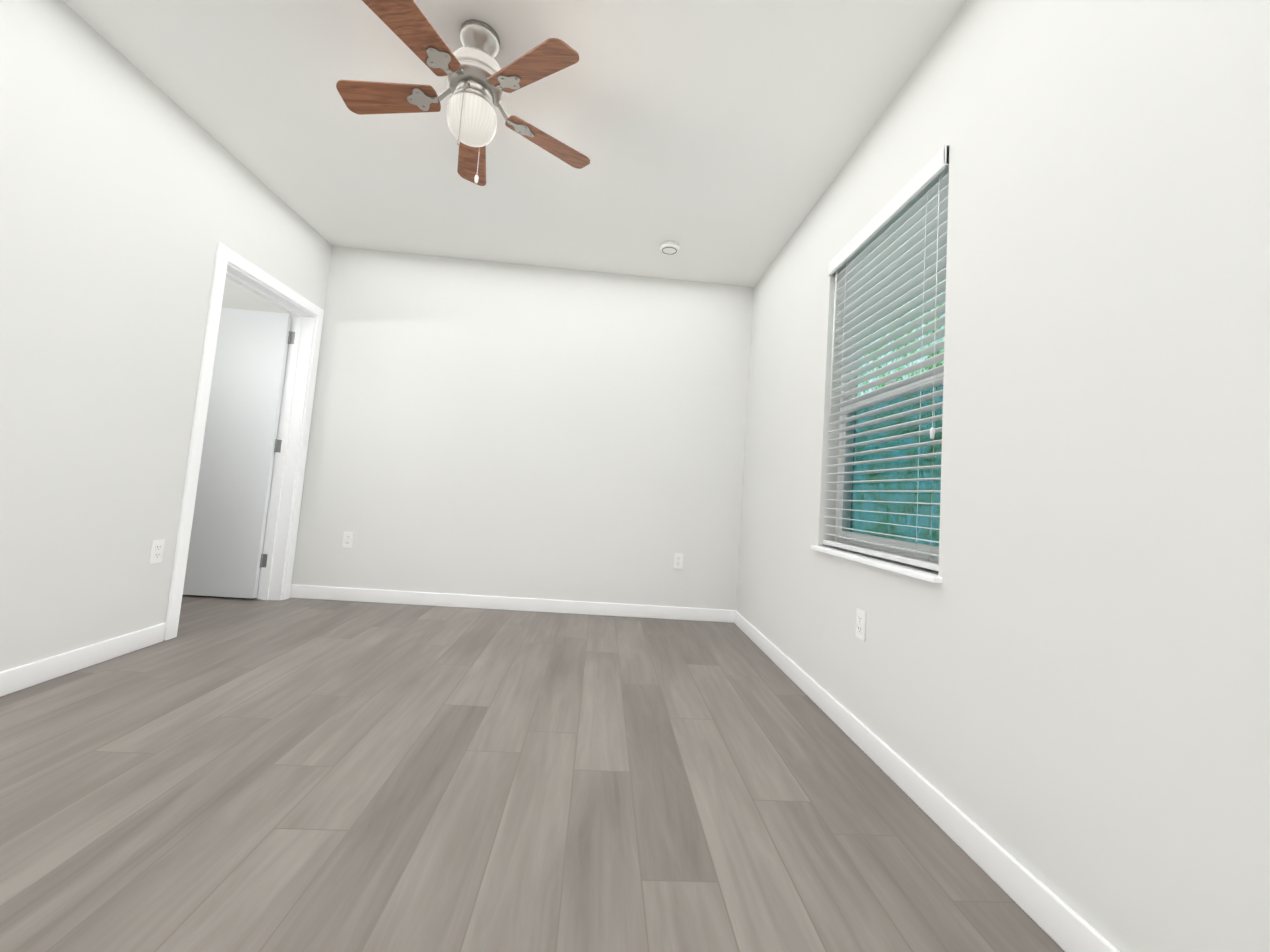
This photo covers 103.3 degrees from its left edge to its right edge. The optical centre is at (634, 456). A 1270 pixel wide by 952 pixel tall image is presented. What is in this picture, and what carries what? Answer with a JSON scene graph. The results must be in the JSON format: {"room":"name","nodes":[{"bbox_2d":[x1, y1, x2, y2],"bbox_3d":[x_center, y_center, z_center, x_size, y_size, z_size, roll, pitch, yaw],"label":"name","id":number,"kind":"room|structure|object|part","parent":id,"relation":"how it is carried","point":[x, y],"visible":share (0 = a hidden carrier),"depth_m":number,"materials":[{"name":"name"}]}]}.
{"room":"empty bedroom","nodes":[
{"label":"empty bedroom","id":0,"kind":"room"},
{"bbox_2d":[0,0,331,671],"bbox_3d":[-2.281,-0.463,1.242,0.150,2.600,4.880,4,-4,-3],"label":"wall","id":1,"kind":"structure","parent":0,"point":[132,196],"depth_m":2.11,"materials":[{"name":"paint"}]},
{"bbox_2d":[0,623,165,696],"bbox_3d":[-2.252,0.755,0.631,0.018,0.092,3.828,4,-4,-3],"label":"baseboard","id":2,"kind":"structure","parent":1,"relation":"attached to","point":[21,677],"depth_m":2.11,"materials":[{"name":"white wood"}]},
{"bbox_2d":[149,539,164,563],"bbox_3d":[-2.346,0.469,2.469,0.010,0.115,0.070,4,-4,-3],"label":"outlet","id":3,"kind":"object","parent":1,"relation":"attached to","point":[157,550],"visible":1,"depth_m":2.46,"materials":[{"name":"white plastic"}]},
{"bbox_2d":[183,308,294,598],"bbox_3d":[-2.935,-0.050,3.494,0.888,1.996,0.037,4,-4,-3],"label":"door","id":4,"kind":"structure","parent":1,"relation":"in","point":[232,496],"depth_m":3.49,"materials":[{"name":"white wood"}]},
{"bbox_3d":[-2.515,-0.062,3.534,0.048,1.673,0.014,4,-4,-3],"label":"door hinges","id":5,"kind":"part","parent":4,"relation":"part of","materials":[{"name":"silver metal"}]},
{"bbox_2d":[163,243,323,640],"bbox_3d":[-2.425,-0.078,3.119,0.184,2.092,1.014,4,-4,-3],"label":"door frame","id":6,"kind":"structure","parent":1,"relation":"attached to","point":[225,255],"depth_m":3.49,"materials":[{"name":"white wood"}]},
{"bbox_2d":[222,246,753,609],"bbox_3d":[-1.558,-0.220,3.800,5.120,2.600,0.150,4,-4,-3],"label":"wall","id":7,"kind":"structure","parent":0,"point":[488,428],"depth_m":3.77,"materials":[{"name":"paint"}]},
{"bbox_2d":[342,532,353,547],"bbox_3d":[-2.073,0.605,3.628,0.070,0.115,0.010,4,-4,-3],"label":"electrical outlet","id":8,"kind":"object","parent":7,"relation":"attached to","point":[348,539],"visible":1,"depth_m":3.63,"materials":[{"name":"white plastic"}]},
{"bbox_2d":[290,584,731,622],"bbox_3d":[-0.859,1.081,3.671,3.210,0.092,0.018,4,-4,-3],"label":"baseboard","id":9,"kind":"structure","parent":7,"relation":"attached to","point":[297,591],"depth_m":3.66,"materials":[{"name":"white wood"}]},
{"bbox_2d":[673,553,682,568],"bbox_3d":[0.326,0.787,3.774,0.070,0.115,0.010,4,-4,-3],"label":"electrical outlet","id":10,"kind":"object","parent":7,"relation":"attached to","point":[678,561],"visible":1,"depth_m":3.77,"materials":[{"name":"white plastic"}]},
{"bbox_2d":[63,0,966,286],"bbox_3d":[-1.296,-1.738,1.396,5.120,0.100,5.180,4,-4,-3],"label":"ceiling","id":11,"kind":"structure","parent":0,"point":[717,140],"depth_m":2.30,"materials":[{"name":"paint"}]},
{"bbox_2d":[336,0,589,185],"bbox_3d":[-0.638,-1.344,1.901,0.932,0.514,0.961,4,-4,-3],"label":"fan","id":12,"kind":"object","parent":11,"relation":"hanging from","point":[479,81],"visible":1,"depth_m":1.84,"materials":[{"name":"brown wood"}]},
{"bbox_3d":[-0.615,-1.250,1.890,0.180,0.131,0.180,4,-4,-3],"label":"globe","id":13,"kind":"part","parent":12,"relation":"part of","materials":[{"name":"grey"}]},
{"bbox_3d":[-0.600,-1.456,1.905,0.208,0.286,0.208,4,-4,-3],"label":"motor","id":14,"kind":"part","parent":12,"relation":"part of","materials":[{"name":"silver metal"}]},
{"bbox_2d":[660,241,679,253],"bbox_3d":[0.234,-1.406,3.404,0.134,0.044,0.134,4,-4,-3],"label":"smoke detector","id":15,"kind":"object","parent":11,"relation":"attached to","point":[669,247],"visible":1,"depth_m":3.37,"materials":[{"name":"white plastic"}]},
{"bbox_2d":[0,595,1064,951],"bbox_3d":[-1.488,0.948,1.196,5.120,0.100,5.180,4,-4,-3],"label":"floor","id":16,"kind":"structure","parent":0,"point":[258,775],"depth_m":1.43,"materials":[{"name":"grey laminate"}]},
{"bbox_2d":[736,0,1269,951],"bbox_3d":[1.081,-0.207,1.447,0.150,2.600,4.880,4,-4,-3],"label":"wall","id":17,"kind":"structure","parent":0,"point":[1056,680],"depth_m":1.15,"materials":[{"name":"paint"}]},
{"bbox_2d":[856,608,865,640],"bbox_3d":[0.900,0.672,2.007,0.010,0.115,0.070,4,-4,-3],"label":"outlet","id":18,"kind":"object","parent":17,"relation":"attached to","point":[860,623],"visible":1,"depth_m":2.00,"materials":[{"name":"white plastic"}]},
{"bbox_2d":[811,545,942,583],"bbox_3d":[0.949,0.420,2.018,0.112,0.020,0.920,4,-4,-3],"label":"window sill","id":19,"kind":"structure","parent":17,"relation":"attached to","point":[908,572],"depth_m":1.84,"materials":[{"name":"white wood"}]},
{"bbox_2d":[835,293,943,571],"bbox_3d":[1.086,-0.295,2.077,0.078,1.430,0.880,4,-4,-3],"label":"window","id":20,"kind":"structure","parent":17,"relation":"in","point":[915,520],"depth_m":2.09,"materials":[{"name":"glass"}]},
{"bbox_2d":[823,145,949,570],"bbox_3d":[1.004,-0.307,2.072,0.081,1.417,0.876,4,-4,-3],"label":"window blinds","id":21,"kind":"object","parent":20,"relation":"attached to","point":[889,257],"visible":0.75,"depth_m":1.99,"materials":[{"name":"white plastic"}]},
{"bbox_2d":[732,610,1119,951],"bbox_3d":[0.908,1.034,1.349,0.018,0.092,4.880,4,-4,-3],"label":"baseboard","id":22,"kind":"structure","parent":17,"relation":"attached to","point":[1062,924],"depth_m":1.39,"materials":[{"name":"white wood"}]},
{"label":"outside","id":23,"kind":"structure","parent":0,"visible":0},
{"bbox_2d":[858,280,945,395],"bbox_3d":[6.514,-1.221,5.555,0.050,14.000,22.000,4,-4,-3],"label":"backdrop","id":24,"kind":"structure","parent":23,"point":[905,366],"depth_m":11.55,"materials":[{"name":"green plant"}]}
]}

